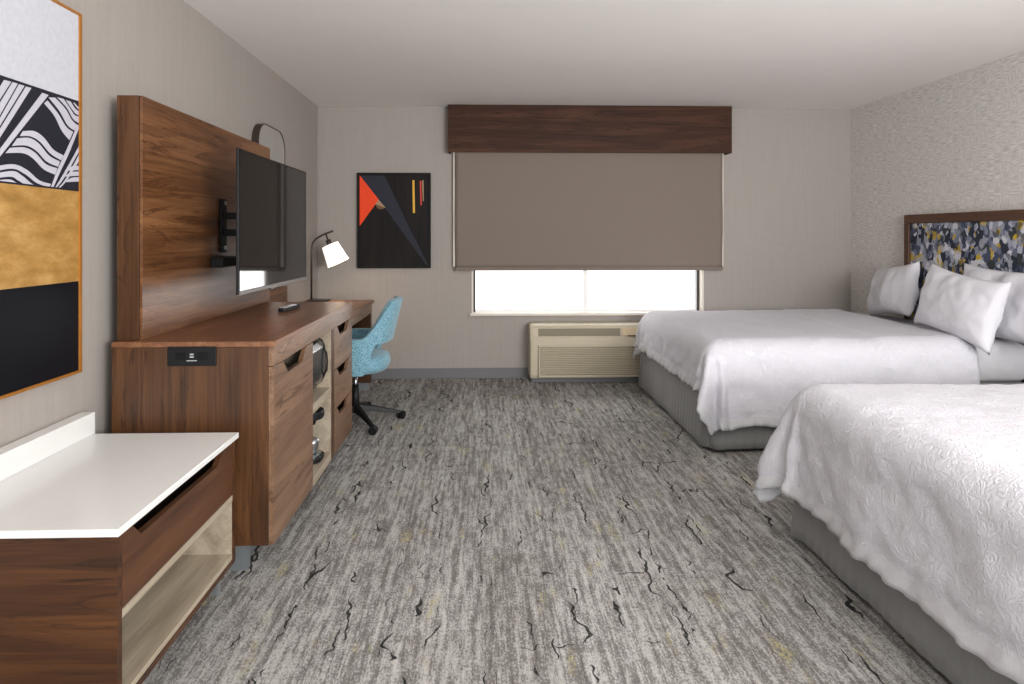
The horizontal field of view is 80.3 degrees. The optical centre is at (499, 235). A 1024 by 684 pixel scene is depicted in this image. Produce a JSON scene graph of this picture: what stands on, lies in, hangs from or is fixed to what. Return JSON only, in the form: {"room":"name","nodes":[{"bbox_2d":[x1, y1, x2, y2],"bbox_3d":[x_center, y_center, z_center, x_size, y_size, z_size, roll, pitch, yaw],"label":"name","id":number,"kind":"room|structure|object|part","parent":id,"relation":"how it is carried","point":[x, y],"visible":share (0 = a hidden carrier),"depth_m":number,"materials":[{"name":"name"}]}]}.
{"room":"hotel room","nodes":[
{"label":"hotel room","id":0,"kind":"room"},
{"bbox_2d":[0,0,317,447],"bbox_3d":[-1.625,0.062,2.513,0.100,2.495,6.320,0,0,-2],"label":"wall","id":1,"kind":"structure","parent":0,"point":[166,52],"depth_m":2.55,"materials":[{"name":"beige paint"}]},
{"bbox_2d":[0,0,81,399],"bbox_3d":[-1.534,-0.157,1.759,0.036,1.310,0.928,0,0,-2],"label":"framed artwork","id":2,"kind":"object","parent":1,"relation":"attached to","point":[41,40],"visible":1,"depth_m":2.02,"materials":[{"name":"multicoloured paper"}]},
{"bbox_2d":[251,124,284,163],"bbox_3d":[-1.601,-0.210,4.216,0.047,1.090,0.535,0,0,-2],"label":"wall mirror","id":3,"kind":"object","parent":1,"relation":"attached to","point":[265,135],"visible":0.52,"depth_m":4.20,"materials":[{"name":"grey mirror"}]},
{"bbox_2d":[142,378,951,683],"bbox_3d":[0.904,1.360,2.578,5.160,0.100,6.300,0,0,-2],"label":"floor","id":4,"kind":"structure","parent":0,"point":[498,530],"depth_m":2.40,"materials":[{"name":"carpet"}]},
{"bbox_2d":[0,412,238,683],"bbox_3d":[-1.257,0.982,1.889,0.580,0.656,0.754,0,0,-2],"label":"bench","id":5,"kind":"object","parent":4,"relation":"on","point":[111,544],"visible":1,"depth_m":1.71,"materials":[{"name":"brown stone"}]},
{"bbox_3d":[-1.250,0.983,1.531,0.572,0.454,0.022,0,0,-2],"label":"panel","id":6,"kind":"part","parent":5,"relation":"part of","materials":[{"name":"brown wood"}]},
{"bbox_3d":[-0.985,0.855,1.893,0.021,0.192,0.683,0,0,-2],"label":"drawer","id":7,"kind":"part","parent":5,"relation":"part of","materials":[{"name":"brown wood"}]},
{"bbox_2d":[122,554,231,683],"bbox_3d":[-1.256,1.183,1.887,0.557,0.018,0.688,0,0,-2],"label":"shelf","id":8,"kind":"object","parent":5,"relation":"attached to","point":[149,628],"depth_m":1.91,"materials":[{"name":"beige laminate"}]},
{"bbox_2d":[122,495,232,617],"bbox_3d":[-1.254,0.965,1.885,0.560,0.022,0.685,0,0,-2],"label":"shelf","id":9,"kind":"object","parent":5,"relation":"attached to","point":[170,560],"depth_m":1.81,"materials":[{"name":"beige laminate"}]},
{"bbox_3d":[-1.255,1.202,1.887,0.559,0.017,0.688,0,0,-2],"label":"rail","id":10,"kind":"part","parent":5,"relation":"part of","materials":[{"name":"brown wood"}]},
{"bbox_3d":[-1.044,1.260,2.225,0.032,0.100,0.032,0,0,-2],"label":"leg","id":11,"kind":"part","parent":5,"relation":"part of","materials":[{"name":"grey metal"}]},
{"bbox_3d":[-1.271,0.983,2.242,0.572,0.454,0.022,0,0,-2],"label":"panel","id":12,"kind":"part","parent":5,"relation":"part of","materials":[{"name":"brown wood"}]},
{"bbox_2d":[111,302,352,570],"bbox_3d":[-1.210,0.860,3.062,0.624,0.900,1.436,0,0,-2],"label":"media console","id":13,"kind":"object","parent":4,"relation":"on","point":[248,371],"visible":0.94,"depth_m":2.36,"materials":[{"name":"brown wood"}]},
{"bbox_2d":[175,352,185,359],"bbox_3d":[-1.233,0.464,2.344,0.040,0.030,0.002,0,0,-2],"label":"socket","id":14,"kind":"object","parent":13,"relation":"attached to","point":[178,355],"depth_m":2.34,"materials":[{"name":"black plastic"}]},
{"bbox_3d":[-1.202,0.819,2.364,0.598,0.773,0.022,0,0,-2],"label":"panel","id":15,"kind":"part","parent":13,"relation":"part of","materials":[{"name":"brown wood"}]},
{"bbox_2d":[167,346,216,365],"bbox_3d":[-1.192,0.466,2.350,0.186,0.075,0.007,0,0,-2],"label":"power outlet","id":16,"kind":"object","parent":13,"relation":"attached to","point":[176,355],"depth_m":2.35,"materials":[{"name":"black plastic"}]},
{"bbox_2d":[117,95,269,339],"bbox_3d":[-1.475,-0.071,3.103,0.095,0.961,1.446,0,0,-2],"label":"wall panel","id":17,"kind":"object","parent":13,"relation":"on","point":[175,168],"visible":0.94,"depth_m":2.61,"materials":[{"name":"brown wood"}]},
{"bbox_2d":[210,256,235,267],"bbox_3d":[-1.303,0.118,3.083,0.247,0.074,0.200,0,0,-2],"label":"cable box","id":18,"kind":"object","parent":17,"relation":"attached to","point":[224,261],"visible":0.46,"depth_m":2.98,"materials":[{"name":"black plastic"}]},
{"bbox_2d":[220,199,235,252],"bbox_3d":[-1.296,-0.052,3.073,0.260,0.275,0.220,0,0,-2],"label":"mount","id":19,"kind":"object","parent":17,"relation":"attached to","point":[224,215],"visible":0.45,"depth_m":3.10,"materials":[{"name":"metal"}]},
{"bbox_3d":[-1.420,-0.052,3.114,0.014,0.275,0.060,0,0,-2],"label":"wall plate","id":20,"kind":"part","parent":19,"relation":"part of","materials":[{"name":"black metal"}]},
{"bbox_3d":[-1.361,-0.060,3.116,0.105,0.140,0.050,0,0,-2],"label":"swing arm","id":21,"kind":"part","parent":19,"relation":"part of"},
{"bbox_2d":[236,148,306,294],"bbox_3d":[-1.144,-0.058,3.076,0.043,0.636,0.993,0,0,-2],"label":"television","id":22,"kind":"object","parent":19,"relation":"attached to","point":[270,194],"visible":1,"depth_m":2.94,"materials":[{"name":"black plastic"}]},
{"bbox_2d":[197,352,207,359],"bbox_3d":[-1.150,0.464,2.346,0.040,0.030,0.002,0,0,-2],"label":"socket","id":23,"kind":"object","parent":13,"relation":"attached to","point":[200,355],"depth_m":2.35,"materials":[{"name":"black plastic"}]},
{"bbox_2d":[278,304,299,311],"bbox_3d":[-1.169,0.397,3.367,0.050,0.023,0.200,0,0,4],"label":"remote control","id":24,"kind":"object","parent":13,"relation":"on","point":[290,307],"visible":1,"depth_m":3.33,"materials":[{"name":"black plastic"}]},
{"bbox_3d":[-0.899,0.856,2.637,0.021,0.692,0.547,0,0,-2],"label":"door","id":25,"kind":"part","parent":13,"relation":"part of","materials":[{"name":"brown wood"}]},
{"bbox_3d":[-0.912,0.469,3.074,0.021,0.075,1.424,0,0,-2],"label":"rail","id":26,"kind":"part","parent":13,"relation":"part of","materials":[{"name":"brown wood"}]},
{"bbox_2d":[313,407,323,463],"bbox_3d":[-1.019,1.028,3.141,0.210,0.260,0.150,0,0,-2],"label":"coffee maker","id":27,"kind":"object","parent":13,"relation":"on","point":[319,413],"visible":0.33,"depth_m":3.11,"materials":[{"name":"black plastic"}]},
{"bbox_2d":[313,437,318,453],"bbox_3d":[-0.976,1.087,3.136,0.066,0.075,0.082,0,0,31],"label":"metal cup","id":28,"kind":"object","parent":27,"relation":"on","point":[315,439],"visible":0.34,"depth_m":3.13,"materials":[{"name":"metal"}]},
{"bbox_2d":[313,450,320,457],"bbox_3d":[-0.974,1.129,3.143,0.085,0.008,0.100,0,0,-2],"label":"drip tray","id":29,"kind":"object","parent":27,"relation":"on","point":[318,455],"depth_m":3.13,"materials":[{"name":"metal"}]},
{"bbox_2d":[313,338,327,388],"bbox_3d":[-1.129,0.673,3.088,0.447,0.276,0.310,0,0,-2],"label":"microwave","id":30,"kind":"object","parent":13,"relation":"on","point":[320,355],"visible":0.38,"depth_m":3.13,"materials":[{"name":"black plastic"}]},
{"bbox_3d":[-0.927,0.665,3.212,0.036,0.175,0.010,0,0,-2],"label":"handle","id":31,"kind":"part","parent":30,"relation":"part of","materials":[{"name":"black plastic"}]},
{"bbox_2d":[313,387,329,413],"bbox_3d":[-1.207,0.835,3.078,0.604,0.046,0.348,0,0,-2],"label":"shelf","id":32,"kind":"object","parent":13,"relation":"attached to","point":[320,394],"depth_m":3.12,"materials":[{"name":"beige laminate"}]},
{"bbox_3d":[-1.205,1.183,3.078,0.607,0.045,0.348,0,0,-2],"label":"panel","id":33,"kind":"part","parent":13,"relation":"part of","materials":[{"name":"beige laminate"}]},
{"bbox_3d":[-1.243,0.819,3.766,0.598,0.773,0.021,0,0,-2],"label":"panel","id":34,"kind":"part","parent":13,"relation":"part of","materials":[{"name":"brown wood"}]},
{"bbox_3d":[-0.927,1.083,3.560,0.021,0.237,0.451,0,0,-2],"label":"drawer","id":35,"kind":"part","parent":13,"relation":"part of","materials":[{"name":"brown wood"}]},
{"bbox_3d":[-0.927,0.853,3.560,0.021,0.215,0.451,0,0,-2],"label":"drawer","id":36,"kind":"part","parent":13,"relation":"part of","materials":[{"name":"brown wood"}]},
{"bbox_3d":[-0.927,0.625,3.560,0.021,0.230,0.451,0,0,-2],"label":"drawer","id":37,"kind":"part","parent":13,"relation":"part of","materials":[{"name":"brown wood"}]},
{"bbox_2d":[268,286,373,389],"bbox_3d":[-1.346,0.843,4.496,0.574,0.935,1.432,0,0,-2],"label":"writing desk","id":38,"kind":"object","parent":4,"relation":"on","point":[361,309],"visible":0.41,"depth_m":4.96,"materials":[{"name":"brown wood"}]},
{"bbox_2d":[306,230,347,301],"bbox_3d":[-1.437,0.248,5.080,0.336,0.597,0.186,0,0,-2],"label":"desk lamp","id":39,"kind":"object","parent":38,"relation":"on","point":[334,254],"visible":0.97,"depth_m":5.03,"materials":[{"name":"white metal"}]},
{"bbox_2d":[325,234,331,244],"bbox_3d":[-1.431,0.036,5.080,0.065,0.116,0.044,0,0,-2],"label":"socket","id":40,"kind":"object","parent":39,"relation":"attached to","point":[328,241],"depth_m":5.06,"materials":[{"name":"brown metal"}]},
{"bbox_3d":[-1.377,0.154,5.081,0.217,0.218,0.186,0,0,-2],"label":"lamp shade","id":41,"kind":"part","parent":39,"relation":"part of","materials":[{"name":"white fabric"}]},
{"bbox_3d":[-1.357,0.913,5.173,0.515,0.674,0.038,0,0,-2],"label":"panel","id":42,"kind":"part","parent":38,"relation":"part of","materials":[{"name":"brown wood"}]},
{"bbox_2d":[351,296,405,435],"bbox_3d":[-1.012,0.871,4.296,0.672,0.878,0.648,0,0,-2],"label":"office chair","id":43,"kind":"object","parent":4,"relation":"on","point":[368,357],"visible":0.61,"depth_m":4.11,"materials":[{"name":"blue fabric"}]},
{"bbox_3d":[-0.918,1.227,4.125,0.050,0.087,0.303,0,0,-34],"label":"leg","id":44,"kind":"part","parent":43,"relation":"part of","materials":[{"name":"black plastic"}]},
{"bbox_3d":[-1.027,0.870,4.266,0.500,0.136,0.470,0,0,-2],"label":"seat","id":45,"kind":"part","parent":43,"relation":"part of","materials":[{"name":"blue fabric"}]},
{"bbox_3d":[-0.851,1.227,4.315,0.303,0.087,0.050,0,0,-16],"label":"leg","id":46,"kind":"part","parent":43,"relation":"part of","materials":[{"name":"black plastic"}]},
{"bbox_2d":[528,321,640,381],"bbox_3d":[0.806,1.050,5.495,1.082,0.521,0.261,0,0,-2],"label":"wall heater","id":47,"kind":"object","parent":4,"relation":"on","point":[558,351],"visible":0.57,"depth_m":5.38,"materials":[{"name":"beige plastic"}]},
{"bbox_2d":[538,328,620,335],"bbox_3d":[0.707,0.858,5.412,0.735,0.065,0.030,0,0,-2],"label":"vent","id":48,"kind":"object","parent":47,"relation":"attached to","point":[541,331],"depth_m":5.41,"materials":[{"name":"beige plastic"}]},
{"bbox_2d":[538,345,640,376],"bbox_3d":[0.821,1.107,5.382,0.960,0.283,0.034,0,0,-2],"label":"grille","id":49,"kind":"object","parent":47,"relation":"attached to","point":[553,360],"depth_m":5.37,"materials":[{"name":"beige plastic"}]},
{"bbox_3d":[1.194,0.853,5.424,0.210,0.067,0.032,0,0,-2],"label":"control lid","id":50,"kind":"part","parent":47,"relation":"part of","materials":[{"name":"beige plastic"}]},
{"bbox_2d":[638,313,1023,450],"bbox_3d":[2.232,0.983,4.482,2.069,0.655,1.653,0,0,-2],"label":"bed","id":51,"kind":"object","parent":4,"relation":"on","point":[1004,365],"visible":0.2,"depth_m":3.77,"materials":[{"name":"grey fabric"}]},
{"bbox_2d":[633,309,979,435],"bbox_3d":[2.014,0.901,4.437,1.776,0.566,1.789,0,0,-2],"label":"comforter","id":52,"kind":"object","parent":51,"relation":"on","point":[746,367],"visible":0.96,"depth_m":3.68,"materials":[{"name":"white fabric"}]},
{"bbox_2d":[867,261,919,316],"bbox_3d":[3.095,0.430,4.785,0.241,0.490,0.679,0,0,9],"label":"pillow","id":53,"kind":"object","parent":51,"relation":"on","point":[894,289],"visible":1,"depth_m":4.61,"materials":[{"name":"white fabric"}]},
{"bbox_3d":[2.253,0.781,4.484,2.020,0.253,1.520,0,0,-2],"label":"mattress","id":54,"kind":"part","parent":51,"relation":"part of","materials":[{"name":"white fabric"}]},
{"bbox_2d":[914,263,1011,354],"bbox_3d":[2.929,0.442,3.890,0.256,0.517,0.744,0,0,10],"label":"pillow","id":55,"kind":"object","parent":51,"relation":"on","point":[970,309],"visible":1,"depth_m":3.73,"materials":[{"name":"white fabric"}]},
{"bbox_2d":[963,263,1023,343],"bbox_3d":[3.153,0.430,3.795,0.197,0.491,0.808,0,0,-2],"label":"pillow","id":56,"kind":"object","parent":51,"relation":"on","point":[1011,327],"visible":0.34,"depth_m":3.68,"materials":[{"name":"white fabric"}]},
{"bbox_2d":[790,500,1017,683],"bbox_3d":[2.304,0.983,1.911,2.071,0.655,1.636,0,0,-2],"label":"bed","id":57,"kind":"object","parent":4,"relation":"on","point":[919,629],"visible":0.18,"depth_m":1.97,"materials":[{"name":"grey fabric"}]},
{"bbox_2d":[753,384,1023,683],"bbox_3d":[2.060,0.924,1.887,1.797,0.603,1.831,0,0,-2],"label":"comforter","id":58,"kind":"object","parent":57,"relation":"on","point":[922,485],"visible":1,"depth_m":1.94,"materials":[{"name":"white fabric"}]},
{"bbox_2d":[319,106,850,367],"bbox_3d":[0.811,0.062,5.687,4.960,2.495,0.120,0,0,-2],"label":"wall","id":59,"kind":"structure","parent":0,"point":[787,172],"depth_m":5.61,"materials":[{"name":"beige paint"}]},
{"bbox_2d":[318,106,318,298],"bbox_3d":[-1.659,0.015,5.547,0.012,2.400,0.012,0,0,-2],"label":"trim","id":60,"kind":"structure","parent":59,"relation":"attached to","point":[318,106],"depth_m":5.54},
{"bbox_2d":[357,173,430,267],"bbox_3d":[-0.968,-0.141,5.553,0.667,0.871,0.038,0,0,-2],"label":"framed painting","id":61,"kind":"object","parent":59,"relation":"attached to","point":[394,209],"visible":1,"depth_m":5.55,"materials":[{"name":"paper"}]},
{"bbox_2d":[372,368,529,378],"bbox_3d":[0.813,1.262,5.623,4.960,0.095,0.008,0,0,-2],"label":"baseboard","id":62,"kind":"structure","parent":59,"relation":"attached to","point":[388,373],"depth_m":5.58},
{"bbox_2d":[470,312,647,315],"bbox_3d":[0.814,0.722,5.635,2.188,0.024,0.087,0,0,-2],"label":"window sill","id":63,"kind":"structure","parent":59,"relation":"attached to","point":[473,313],"depth_m":5.59,"materials":[{"name":"beige paint"}]},
{"bbox_2d":[473,270,698,311],"bbox_3d":[0.812,0.010,5.703,2.128,1.400,0.048,0,0,-2],"label":"window","id":64,"kind":"structure","parent":59,"relation":"in","point":[584,272],"depth_m":5.68,"materials":[{"name":"white plastic"}]},
{"bbox_2d":[453,152,722,270],"bbox_3d":[0.820,-0.260,5.584,2.494,1.149,0.081,0,0,-2],"label":"roller blind","id":65,"kind":"object","parent":59,"relation":"attached to","point":[513,211],"visible":0.98,"depth_m":5.55,"materials":[{"name":"grey fabric"}]},
{"bbox_2d":[472,270,703,312],"bbox_3d":[0.817,0.010,5.647,2.158,1.400,0.064,0,0,-2],"label":"trim","id":66,"kind":"structure","parent":59,"relation":"attached to","point":[701,272],"depth_m":5.65,"materials":[{"name":"beige paint"}]},
{"bbox_2d":[448,104,731,154],"bbox_3d":[0.822,-0.971,5.561,2.584,0.427,0.129,0,0,-2],"label":"window valance","id":67,"kind":"object","parent":59,"relation":"attached to","point":[471,128],"visible":1,"depth_m":5.50,"materials":[{"name":"brown wood"}]},
{"bbox_2d":[184,0,1023,109],"bbox_3d":[0.904,-1.235,2.578,5.160,0.100,6.300,0,0,-2],"label":"ceiling","id":68,"kind":"structure","parent":0,"point":[738,54],"depth_m":3.78,"materials":[{"name":"paint"}]},
{"bbox_2d":[851,51,1023,318],"bbox_3d":[3.432,0.062,2.663,0.100,2.495,6.320,0,0,-2],"label":"wall","id":69,"kind":"structure","parent":0,"point":[954,143],"depth_m":4.66,"materials":[{"name":"beige paint"}]},
{"bbox_2d":[904,209,1023,381],"bbox_3d":[3.309,0.421,4.098,0.059,1.178,1.595,0,0,-2],"label":"headboard","id":70,"kind":"object","parent":69,"relation":"attached to","point":[994,242],"visible":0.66,"depth_m":4.29,"materials":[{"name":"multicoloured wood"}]},
{"bbox_3d":[3.286,0.455,4.867,0.059,1.111,0.055,0,0,-2],"label":"rail","id":71,"kind":"part","parent":70,"relation":"part of","materials":[{"name":"brown wood"}]},
{"bbox_3d":[3.309,-0.135,4.098,0.059,0.066,1.595,0,0,-2],"label":"rail","id":72,"kind":"part","parent":70,"relation":"part of","materials":[{"name":"brown wood"}]}
]}

